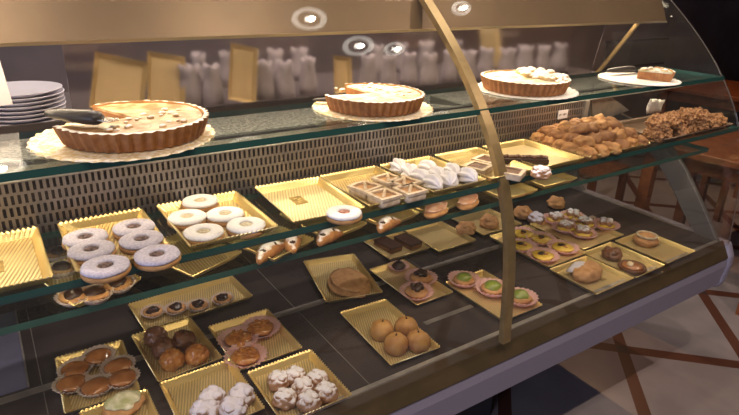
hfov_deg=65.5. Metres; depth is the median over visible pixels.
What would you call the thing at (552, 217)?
tart
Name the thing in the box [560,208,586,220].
tart
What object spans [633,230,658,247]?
bun
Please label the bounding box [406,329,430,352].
bun
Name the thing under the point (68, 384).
tart
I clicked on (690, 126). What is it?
cluster
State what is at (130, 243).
donut
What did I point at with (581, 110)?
grille
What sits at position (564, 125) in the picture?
biscuit
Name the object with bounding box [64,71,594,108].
countertop
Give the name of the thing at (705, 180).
wooden chair
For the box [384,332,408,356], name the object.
bun
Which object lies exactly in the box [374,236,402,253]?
slice
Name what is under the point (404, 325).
bun
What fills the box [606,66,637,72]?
cake knife
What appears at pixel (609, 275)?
tray
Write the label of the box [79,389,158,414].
tray
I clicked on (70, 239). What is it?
donut
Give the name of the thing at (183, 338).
truffle
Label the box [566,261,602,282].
pastry
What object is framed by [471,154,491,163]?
biscuit
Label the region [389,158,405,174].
meringue
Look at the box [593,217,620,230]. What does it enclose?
tart
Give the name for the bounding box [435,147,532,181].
tray
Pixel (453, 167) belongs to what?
meringue
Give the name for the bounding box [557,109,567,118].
ticket
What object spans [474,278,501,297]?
tart
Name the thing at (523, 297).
tart
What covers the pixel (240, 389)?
cream puff
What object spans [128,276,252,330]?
tray
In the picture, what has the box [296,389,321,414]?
cream puff
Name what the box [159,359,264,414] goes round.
tray
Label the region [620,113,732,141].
serving tray
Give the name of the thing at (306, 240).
tray
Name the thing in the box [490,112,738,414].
floor
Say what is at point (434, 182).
meringue
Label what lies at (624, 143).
biscuit
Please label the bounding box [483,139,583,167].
tray
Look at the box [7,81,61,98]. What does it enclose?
dessert plate
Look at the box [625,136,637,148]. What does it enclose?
biscuit
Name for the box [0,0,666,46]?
hood
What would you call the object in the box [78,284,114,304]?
tartlet
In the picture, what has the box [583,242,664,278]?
tray
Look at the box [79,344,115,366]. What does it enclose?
tart
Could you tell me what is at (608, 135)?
biscuit
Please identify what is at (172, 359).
truffle
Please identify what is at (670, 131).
cluster
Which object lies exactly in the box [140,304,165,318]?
tart
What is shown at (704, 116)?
cluster
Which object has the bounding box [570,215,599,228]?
tart
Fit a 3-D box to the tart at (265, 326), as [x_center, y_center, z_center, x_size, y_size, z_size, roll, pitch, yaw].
[-0.277,0.305,1.463,0.106,0.026,0.106,-5,23,-15]
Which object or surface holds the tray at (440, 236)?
on the display case
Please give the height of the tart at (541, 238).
0.025 m
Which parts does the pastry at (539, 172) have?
sugared crown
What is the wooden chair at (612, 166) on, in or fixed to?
on the floor
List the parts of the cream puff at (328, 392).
sugared crown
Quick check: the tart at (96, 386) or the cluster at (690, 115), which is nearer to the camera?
the tart at (96, 386)
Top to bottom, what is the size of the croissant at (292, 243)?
0.030 m
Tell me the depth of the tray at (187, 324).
1.38 m
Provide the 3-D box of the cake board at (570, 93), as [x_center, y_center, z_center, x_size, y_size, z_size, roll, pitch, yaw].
[0.438,-0.331,1.608,0.285,0.005,0.285,-13,26,-31]
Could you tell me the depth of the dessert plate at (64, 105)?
1.51 m
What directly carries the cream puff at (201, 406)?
on the tray at (180, 392)
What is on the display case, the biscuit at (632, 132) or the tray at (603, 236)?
the tray at (603, 236)
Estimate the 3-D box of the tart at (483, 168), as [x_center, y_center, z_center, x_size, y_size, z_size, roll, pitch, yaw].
[0.266,-0.096,1.412,0.058,0.016,0.061,17,27,33]
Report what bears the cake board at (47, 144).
on the display case
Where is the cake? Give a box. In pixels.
[328,267,370,297]
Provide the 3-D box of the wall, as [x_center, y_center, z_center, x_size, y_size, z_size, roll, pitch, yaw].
[0.171,-1.421,4.018,13.000,2.600,0.100,-13,26,-31]
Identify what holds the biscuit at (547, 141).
on the tray at (637, 146)
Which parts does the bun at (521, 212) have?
sugared crown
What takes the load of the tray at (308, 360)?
on the display case
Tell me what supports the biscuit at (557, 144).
on the tray at (637, 146)
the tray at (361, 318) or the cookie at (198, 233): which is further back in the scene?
the tray at (361, 318)
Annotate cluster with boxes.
[642,127,667,142]
[644,113,672,130]
[663,110,683,128]
[664,127,672,140]
[671,123,688,136]
[675,107,698,124]
[684,123,694,133]
[688,123,696,135]
[693,107,710,123]
[695,123,708,133]
[708,114,721,128]
[711,112,727,127]
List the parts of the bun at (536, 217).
sugared crown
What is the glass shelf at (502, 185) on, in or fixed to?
attached to the display case
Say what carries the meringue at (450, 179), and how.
on the tray at (440, 163)
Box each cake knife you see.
[44,109,118,124]
[313,97,325,101]
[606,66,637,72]
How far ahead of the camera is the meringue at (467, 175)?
1.32 m
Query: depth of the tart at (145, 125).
0.99 m
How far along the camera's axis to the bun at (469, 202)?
1.41 m
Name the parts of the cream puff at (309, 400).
sugared crown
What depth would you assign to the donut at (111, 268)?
0.88 m
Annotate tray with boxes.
[0,226,52,292]
[44,258,140,306]
[46,272,80,284]
[55,339,139,413]
[57,208,169,272]
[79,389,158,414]
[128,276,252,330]
[131,317,221,381]
[156,191,277,248]
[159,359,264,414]
[164,232,241,277]
[208,309,301,370]
[227,225,313,261]
[247,349,351,414]
[254,176,364,224]
[279,212,366,234]
[303,254,382,302]
[320,165,428,208]
[340,299,439,364]
[357,201,418,224]
[364,231,429,260]
[370,259,452,305]
[380,156,485,194]
[399,191,459,212]
[405,221,475,252]
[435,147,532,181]
[446,269,541,318]
[447,205,520,235]
[471,180,537,198]
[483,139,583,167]
[489,225,586,267]
[525,168,576,188]
[529,138,650,159]
[530,219,623,249]
[550,256,633,294]
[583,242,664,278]
[615,230,694,263]
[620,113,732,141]
[624,122,646,132]
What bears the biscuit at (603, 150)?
on the tray at (637, 146)
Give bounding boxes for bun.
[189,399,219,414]
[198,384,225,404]
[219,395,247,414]
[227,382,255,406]
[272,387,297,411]
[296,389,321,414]
[370,318,393,341]
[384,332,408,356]
[394,316,417,335]
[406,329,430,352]
[423,201,448,218]
[456,193,478,209]
[456,221,475,234]
[479,213,498,228]
[513,206,531,219]
[527,211,544,224]
[546,195,565,208]
[601,246,622,261]
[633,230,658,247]
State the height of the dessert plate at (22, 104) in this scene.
0.018 m
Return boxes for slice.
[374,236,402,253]
[394,233,422,249]
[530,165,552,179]
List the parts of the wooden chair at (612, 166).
leg, seat, leg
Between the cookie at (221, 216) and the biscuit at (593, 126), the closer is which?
the cookie at (221, 216)
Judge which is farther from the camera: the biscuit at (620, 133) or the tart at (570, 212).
the tart at (570, 212)
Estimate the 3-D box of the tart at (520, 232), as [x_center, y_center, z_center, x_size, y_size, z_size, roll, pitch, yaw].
[0.545,0.094,2.042,0.111,0.025,0.112,4,22,5]
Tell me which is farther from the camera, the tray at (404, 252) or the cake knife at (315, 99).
the tray at (404, 252)
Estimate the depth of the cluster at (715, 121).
1.87 m
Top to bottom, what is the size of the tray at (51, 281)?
0.017 m
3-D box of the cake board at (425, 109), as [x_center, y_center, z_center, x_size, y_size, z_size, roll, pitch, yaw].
[0.008,-0.235,1.341,0.285,0.005,0.285,-13,26,-31]
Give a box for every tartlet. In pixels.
[45,245,67,261]
[50,260,75,278]
[53,286,89,307]
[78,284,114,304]
[98,275,136,294]
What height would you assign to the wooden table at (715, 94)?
0.740 m
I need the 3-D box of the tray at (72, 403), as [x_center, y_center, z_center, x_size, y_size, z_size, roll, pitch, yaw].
[-0.611,0.375,1.286,0.149,0.017,0.212,-12,26,-30]
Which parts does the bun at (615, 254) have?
sugared crown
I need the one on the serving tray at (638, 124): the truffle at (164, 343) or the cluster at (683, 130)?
the cluster at (683, 130)
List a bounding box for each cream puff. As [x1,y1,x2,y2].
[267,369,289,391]
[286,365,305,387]
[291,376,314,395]
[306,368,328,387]
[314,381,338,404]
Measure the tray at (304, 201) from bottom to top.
0.017 m
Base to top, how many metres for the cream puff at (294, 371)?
0.036 m
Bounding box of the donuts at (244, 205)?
[165,200,251,237]
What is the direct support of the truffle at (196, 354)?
on the tray at (187, 324)
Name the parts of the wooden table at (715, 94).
leg, leg, leg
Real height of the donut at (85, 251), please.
0.016 m
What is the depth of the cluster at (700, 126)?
1.83 m
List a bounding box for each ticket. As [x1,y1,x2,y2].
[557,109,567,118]
[646,99,664,113]
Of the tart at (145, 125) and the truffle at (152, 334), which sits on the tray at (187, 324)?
the truffle at (152, 334)
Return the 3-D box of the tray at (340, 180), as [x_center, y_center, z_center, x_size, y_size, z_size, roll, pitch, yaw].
[0.007,-0.047,1.278,0.159,0.017,0.212,-13,26,-31]
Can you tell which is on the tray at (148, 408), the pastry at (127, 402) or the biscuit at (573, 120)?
the pastry at (127, 402)
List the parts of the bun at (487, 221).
sugared crown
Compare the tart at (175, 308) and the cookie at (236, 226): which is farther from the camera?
the tart at (175, 308)
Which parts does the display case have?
deck plate, panel, sliding door, ledge plate, bronze rail, panel, support panel, frame, glass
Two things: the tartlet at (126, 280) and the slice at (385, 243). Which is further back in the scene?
the slice at (385, 243)
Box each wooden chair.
[579,157,629,201]
[689,175,730,226]
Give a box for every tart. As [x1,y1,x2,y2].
[51,372,90,394]
[53,100,208,152]
[56,356,94,377]
[76,373,113,397]
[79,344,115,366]
[99,354,135,374]
[105,366,140,389]
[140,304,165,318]
[163,300,188,315]
[185,298,209,312]
[210,291,234,305]
[216,325,259,350]
[223,341,267,368]
[240,315,280,338]
[325,82,424,116]
[366,187,402,208]
[390,175,421,188]
[392,183,427,202]
[448,270,479,287]
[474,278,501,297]
[480,66,570,96]
[501,287,538,306]
[515,226,537,239]
[515,238,537,252]
[525,231,556,245]
[527,247,559,262]
[543,211,569,223]
[547,239,579,254]
[551,219,576,233]
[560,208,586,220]
[568,224,597,239]
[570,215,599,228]
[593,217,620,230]
[637,67,675,81]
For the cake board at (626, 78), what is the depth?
1.80 m
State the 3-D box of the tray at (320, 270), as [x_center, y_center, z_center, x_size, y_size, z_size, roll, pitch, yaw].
[-0.085,0.210,1.727,0.172,0.017,0.257,-7,24,-20]
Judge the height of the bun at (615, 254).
0.037 m
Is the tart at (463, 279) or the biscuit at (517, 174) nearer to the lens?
the biscuit at (517, 174)
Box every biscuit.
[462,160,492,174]
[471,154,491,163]
[504,165,526,181]
[530,132,544,142]
[537,125,556,135]
[542,136,555,147]
[547,128,566,139]
[552,139,566,149]
[557,120,574,131]
[561,142,580,154]
[562,132,580,141]
[567,123,590,133]
[570,118,585,123]
[572,135,595,146]
[575,145,597,159]
[581,116,596,122]
[586,122,599,132]
[587,132,602,143]
[592,144,609,157]
[594,113,605,120]
[595,120,608,129]
[596,130,616,141]
[602,141,621,154]
[604,116,623,129]
[611,127,625,138]
[613,139,631,150]
[623,127,637,138]
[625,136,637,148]
[636,134,648,146]
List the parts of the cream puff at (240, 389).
sugared crown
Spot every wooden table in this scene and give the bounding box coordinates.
[634,128,738,314]
[656,80,738,198]
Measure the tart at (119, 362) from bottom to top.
0.023 m
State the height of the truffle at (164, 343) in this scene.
0.044 m
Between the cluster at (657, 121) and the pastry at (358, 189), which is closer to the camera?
the pastry at (358, 189)
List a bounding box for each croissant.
[256,241,284,264]
[284,236,301,253]
[316,228,342,246]
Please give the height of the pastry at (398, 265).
0.028 m
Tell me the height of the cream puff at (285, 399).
0.036 m
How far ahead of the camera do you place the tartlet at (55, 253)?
1.11 m
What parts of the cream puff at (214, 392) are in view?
sugared crown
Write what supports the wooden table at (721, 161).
on the floor
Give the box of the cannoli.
[376,216,400,233]
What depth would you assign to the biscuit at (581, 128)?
1.60 m
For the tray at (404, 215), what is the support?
on the display case
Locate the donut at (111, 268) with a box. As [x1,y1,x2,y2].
[80,255,131,283]
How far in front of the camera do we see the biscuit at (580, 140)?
1.56 m
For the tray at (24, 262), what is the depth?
0.93 m
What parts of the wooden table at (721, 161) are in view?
leg, leg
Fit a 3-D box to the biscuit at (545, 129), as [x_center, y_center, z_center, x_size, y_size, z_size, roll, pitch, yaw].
[0.521,-0.222,1.672,0.052,0.039,0.056,-7,24,-20]
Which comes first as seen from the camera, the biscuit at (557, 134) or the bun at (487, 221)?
the biscuit at (557, 134)
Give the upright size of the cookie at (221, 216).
0.016 m
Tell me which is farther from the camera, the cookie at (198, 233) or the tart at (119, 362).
the tart at (119, 362)
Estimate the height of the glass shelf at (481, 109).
0.013 m
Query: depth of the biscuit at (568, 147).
1.56 m
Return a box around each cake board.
[26,123,215,162]
[312,102,433,121]
[478,82,578,99]
[598,72,681,85]
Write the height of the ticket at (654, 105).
0.052 m
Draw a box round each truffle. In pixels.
[143,326,167,346]
[151,336,175,359]
[159,348,185,371]
[172,329,195,351]
[184,343,209,366]
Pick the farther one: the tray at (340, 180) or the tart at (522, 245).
the tart at (522, 245)
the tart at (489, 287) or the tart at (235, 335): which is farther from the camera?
the tart at (489, 287)
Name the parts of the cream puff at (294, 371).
sugared crown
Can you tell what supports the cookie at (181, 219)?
on the tray at (234, 199)
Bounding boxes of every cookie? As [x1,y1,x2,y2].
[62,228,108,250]
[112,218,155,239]
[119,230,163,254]
[167,209,206,229]
[182,194,218,211]
[183,223,224,245]
[206,206,244,226]
[226,217,265,238]
[326,205,361,224]
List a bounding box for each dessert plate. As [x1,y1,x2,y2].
[0,96,64,110]
[0,99,65,114]
[0,104,65,118]
[0,107,66,122]
[0,118,56,125]
[2,92,63,106]
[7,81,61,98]
[12,88,64,102]
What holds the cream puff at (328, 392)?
on the tray at (308, 360)
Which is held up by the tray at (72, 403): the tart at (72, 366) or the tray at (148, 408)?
the tart at (72, 366)
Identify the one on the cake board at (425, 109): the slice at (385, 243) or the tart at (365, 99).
the tart at (365, 99)
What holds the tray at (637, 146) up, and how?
on the display case
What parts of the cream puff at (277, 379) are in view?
sugared crown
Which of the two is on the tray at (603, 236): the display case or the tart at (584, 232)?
the tart at (584, 232)
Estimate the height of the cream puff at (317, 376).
0.036 m
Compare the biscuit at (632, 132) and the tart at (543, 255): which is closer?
the biscuit at (632, 132)
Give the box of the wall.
[0,0,738,118]
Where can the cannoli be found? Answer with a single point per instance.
(386, 223)
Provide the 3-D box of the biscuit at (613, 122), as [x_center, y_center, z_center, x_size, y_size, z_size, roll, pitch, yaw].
[0.714,-0.241,1.685,0.051,0.046,0.055,-3,23,-11]
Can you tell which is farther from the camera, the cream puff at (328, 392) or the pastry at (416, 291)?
the pastry at (416, 291)
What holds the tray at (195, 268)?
on the display case
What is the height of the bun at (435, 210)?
0.024 m
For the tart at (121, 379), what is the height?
0.023 m
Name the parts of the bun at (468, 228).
sugared crown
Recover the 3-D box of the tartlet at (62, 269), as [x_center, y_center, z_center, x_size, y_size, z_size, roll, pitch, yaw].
[-0.569,0.113,1.065,0.064,0.023,0.064,15,26,29]
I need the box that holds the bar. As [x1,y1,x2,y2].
[503,154,548,164]
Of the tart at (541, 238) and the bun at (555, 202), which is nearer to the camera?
the tart at (541, 238)
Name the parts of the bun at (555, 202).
sugared crown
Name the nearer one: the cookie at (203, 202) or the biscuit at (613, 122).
the cookie at (203, 202)
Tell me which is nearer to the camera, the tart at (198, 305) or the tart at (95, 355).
the tart at (95, 355)
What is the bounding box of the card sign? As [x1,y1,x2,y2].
[0,62,12,146]
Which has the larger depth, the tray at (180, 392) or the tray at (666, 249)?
the tray at (666, 249)
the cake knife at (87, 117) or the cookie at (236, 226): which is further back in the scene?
the cookie at (236, 226)
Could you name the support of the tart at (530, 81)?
on the cake board at (570, 93)
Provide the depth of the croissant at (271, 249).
1.13 m
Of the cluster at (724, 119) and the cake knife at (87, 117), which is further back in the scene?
the cluster at (724, 119)
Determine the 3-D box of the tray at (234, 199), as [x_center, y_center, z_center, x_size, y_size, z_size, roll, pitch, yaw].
[-0.293,0.021,1.091,0.167,0.017,0.212,-13,26,-31]
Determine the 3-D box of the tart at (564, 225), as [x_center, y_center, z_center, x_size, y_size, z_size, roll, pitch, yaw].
[0.717,0.068,2.099,0.106,0.040,0.106,7,23,14]
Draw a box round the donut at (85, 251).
[67,239,116,265]
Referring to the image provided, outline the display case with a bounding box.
[0,0,738,414]
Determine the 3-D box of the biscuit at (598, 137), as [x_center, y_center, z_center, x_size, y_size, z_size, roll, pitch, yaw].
[0.622,-0.189,1.599,0.063,0.038,0.048,-18,30,-40]
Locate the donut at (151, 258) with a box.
[133,244,180,271]
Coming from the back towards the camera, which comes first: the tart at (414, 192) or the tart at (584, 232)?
the tart at (584, 232)
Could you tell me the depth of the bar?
1.48 m
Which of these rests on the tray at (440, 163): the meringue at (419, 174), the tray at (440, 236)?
the meringue at (419, 174)
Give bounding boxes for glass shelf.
[0,66,724,182]
[0,126,738,304]
[0,140,708,335]
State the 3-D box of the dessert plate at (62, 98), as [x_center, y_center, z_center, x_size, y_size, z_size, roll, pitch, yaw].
[-0.940,-0.283,1.554,0.214,0.018,0.214,7,23,12]
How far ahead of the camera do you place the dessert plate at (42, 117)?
1.51 m
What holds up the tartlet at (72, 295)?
on the tray at (51, 281)
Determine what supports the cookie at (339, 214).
on the tray at (304, 201)
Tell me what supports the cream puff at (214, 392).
on the tray at (180, 392)
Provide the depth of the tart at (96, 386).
1.23 m
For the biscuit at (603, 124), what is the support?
on the biscuit
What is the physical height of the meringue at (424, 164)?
0.036 m
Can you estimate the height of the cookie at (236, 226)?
0.016 m
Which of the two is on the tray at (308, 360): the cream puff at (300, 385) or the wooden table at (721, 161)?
the cream puff at (300, 385)
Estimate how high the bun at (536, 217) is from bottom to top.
0.040 m
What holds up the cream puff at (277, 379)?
on the tray at (308, 360)
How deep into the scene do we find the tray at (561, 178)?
1.63 m
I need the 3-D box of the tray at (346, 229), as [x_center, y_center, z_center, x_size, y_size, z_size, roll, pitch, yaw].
[-0.107,0.031,1.313,0.122,0.017,0.177,-19,30,-41]
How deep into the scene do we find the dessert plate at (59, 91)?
1.52 m
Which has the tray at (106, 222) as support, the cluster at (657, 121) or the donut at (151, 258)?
the donut at (151, 258)
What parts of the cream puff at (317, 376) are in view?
sugared crown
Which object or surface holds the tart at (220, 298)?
on the tray at (206, 290)
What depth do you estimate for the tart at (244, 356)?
1.35 m
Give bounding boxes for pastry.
[102,390,144,414]
[347,180,382,199]
[388,260,409,270]
[399,281,433,300]
[404,268,437,284]
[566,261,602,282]
[618,259,646,275]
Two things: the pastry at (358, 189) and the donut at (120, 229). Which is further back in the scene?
the pastry at (358, 189)
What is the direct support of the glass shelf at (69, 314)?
attached to the display case
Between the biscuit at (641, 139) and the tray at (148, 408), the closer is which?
the tray at (148, 408)
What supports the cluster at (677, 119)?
on the cluster at (683, 130)
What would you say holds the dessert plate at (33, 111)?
on the dessert plate at (64, 105)
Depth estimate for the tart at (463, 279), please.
1.71 m
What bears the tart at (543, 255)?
on the tray at (497, 237)
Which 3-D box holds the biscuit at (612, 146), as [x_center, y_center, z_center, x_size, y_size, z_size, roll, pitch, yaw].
[0.671,-0.169,1.598,0.066,0.031,0.047,20,28,37]
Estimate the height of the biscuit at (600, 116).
0.044 m
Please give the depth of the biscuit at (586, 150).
1.53 m
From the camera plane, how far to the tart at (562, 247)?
1.94 m
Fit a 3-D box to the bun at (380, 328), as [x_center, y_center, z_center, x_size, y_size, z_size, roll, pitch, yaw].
[0.032,0.303,1.455,0.062,0.053,0.060,-13,26,-31]
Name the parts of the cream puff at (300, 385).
sugared crown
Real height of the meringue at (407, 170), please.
0.036 m
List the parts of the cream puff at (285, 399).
sugared crown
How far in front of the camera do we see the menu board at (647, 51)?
5.66 m
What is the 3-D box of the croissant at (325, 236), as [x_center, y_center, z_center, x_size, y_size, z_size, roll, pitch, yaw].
[-0.090,0.059,1.220,0.034,0.031,0.077,19,28,35]
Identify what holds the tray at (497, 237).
on the display case
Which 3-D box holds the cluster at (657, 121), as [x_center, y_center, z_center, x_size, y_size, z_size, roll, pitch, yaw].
[0.867,-0.259,1.724,0.076,0.048,0.069,-2,23,-10]
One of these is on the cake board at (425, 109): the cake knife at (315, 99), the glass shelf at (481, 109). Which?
the cake knife at (315, 99)
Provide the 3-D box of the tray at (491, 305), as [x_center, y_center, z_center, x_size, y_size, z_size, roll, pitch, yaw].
[0.354,0.252,1.657,0.157,0.017,0.242,-13,26,-31]
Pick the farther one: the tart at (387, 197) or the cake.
the cake
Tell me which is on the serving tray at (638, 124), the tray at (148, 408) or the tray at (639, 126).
the tray at (639, 126)
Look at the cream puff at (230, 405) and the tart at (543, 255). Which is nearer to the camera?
the cream puff at (230, 405)
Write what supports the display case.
on the floor
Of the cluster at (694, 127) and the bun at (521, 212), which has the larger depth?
the bun at (521, 212)
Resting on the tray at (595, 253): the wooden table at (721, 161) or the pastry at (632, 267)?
the pastry at (632, 267)
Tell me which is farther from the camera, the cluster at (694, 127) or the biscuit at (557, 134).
the cluster at (694, 127)
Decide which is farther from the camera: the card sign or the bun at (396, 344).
the bun at (396, 344)
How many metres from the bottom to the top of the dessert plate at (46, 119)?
0.018 m
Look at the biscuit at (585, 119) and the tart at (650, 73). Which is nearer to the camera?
the biscuit at (585, 119)
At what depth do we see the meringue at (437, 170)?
1.32 m
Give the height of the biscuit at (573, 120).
0.032 m
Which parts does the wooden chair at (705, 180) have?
leg, leg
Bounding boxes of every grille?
[0,101,584,233]
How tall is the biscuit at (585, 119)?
0.047 m
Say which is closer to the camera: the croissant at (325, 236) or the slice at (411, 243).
the croissant at (325, 236)
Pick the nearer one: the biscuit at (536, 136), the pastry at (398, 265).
the biscuit at (536, 136)
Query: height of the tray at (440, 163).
0.017 m
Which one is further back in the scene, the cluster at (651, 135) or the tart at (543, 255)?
the tart at (543, 255)
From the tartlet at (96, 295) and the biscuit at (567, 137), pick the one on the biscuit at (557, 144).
the biscuit at (567, 137)
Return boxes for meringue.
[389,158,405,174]
[401,163,417,177]
[410,169,428,184]
[417,160,436,169]
[422,174,442,190]
[427,166,444,175]
[440,170,458,188]
[443,163,459,177]
[458,167,477,183]
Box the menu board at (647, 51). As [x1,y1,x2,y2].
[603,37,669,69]
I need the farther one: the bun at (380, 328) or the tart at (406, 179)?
the bun at (380, 328)
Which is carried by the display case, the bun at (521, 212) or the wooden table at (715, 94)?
the bun at (521, 212)
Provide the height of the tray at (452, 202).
0.017 m

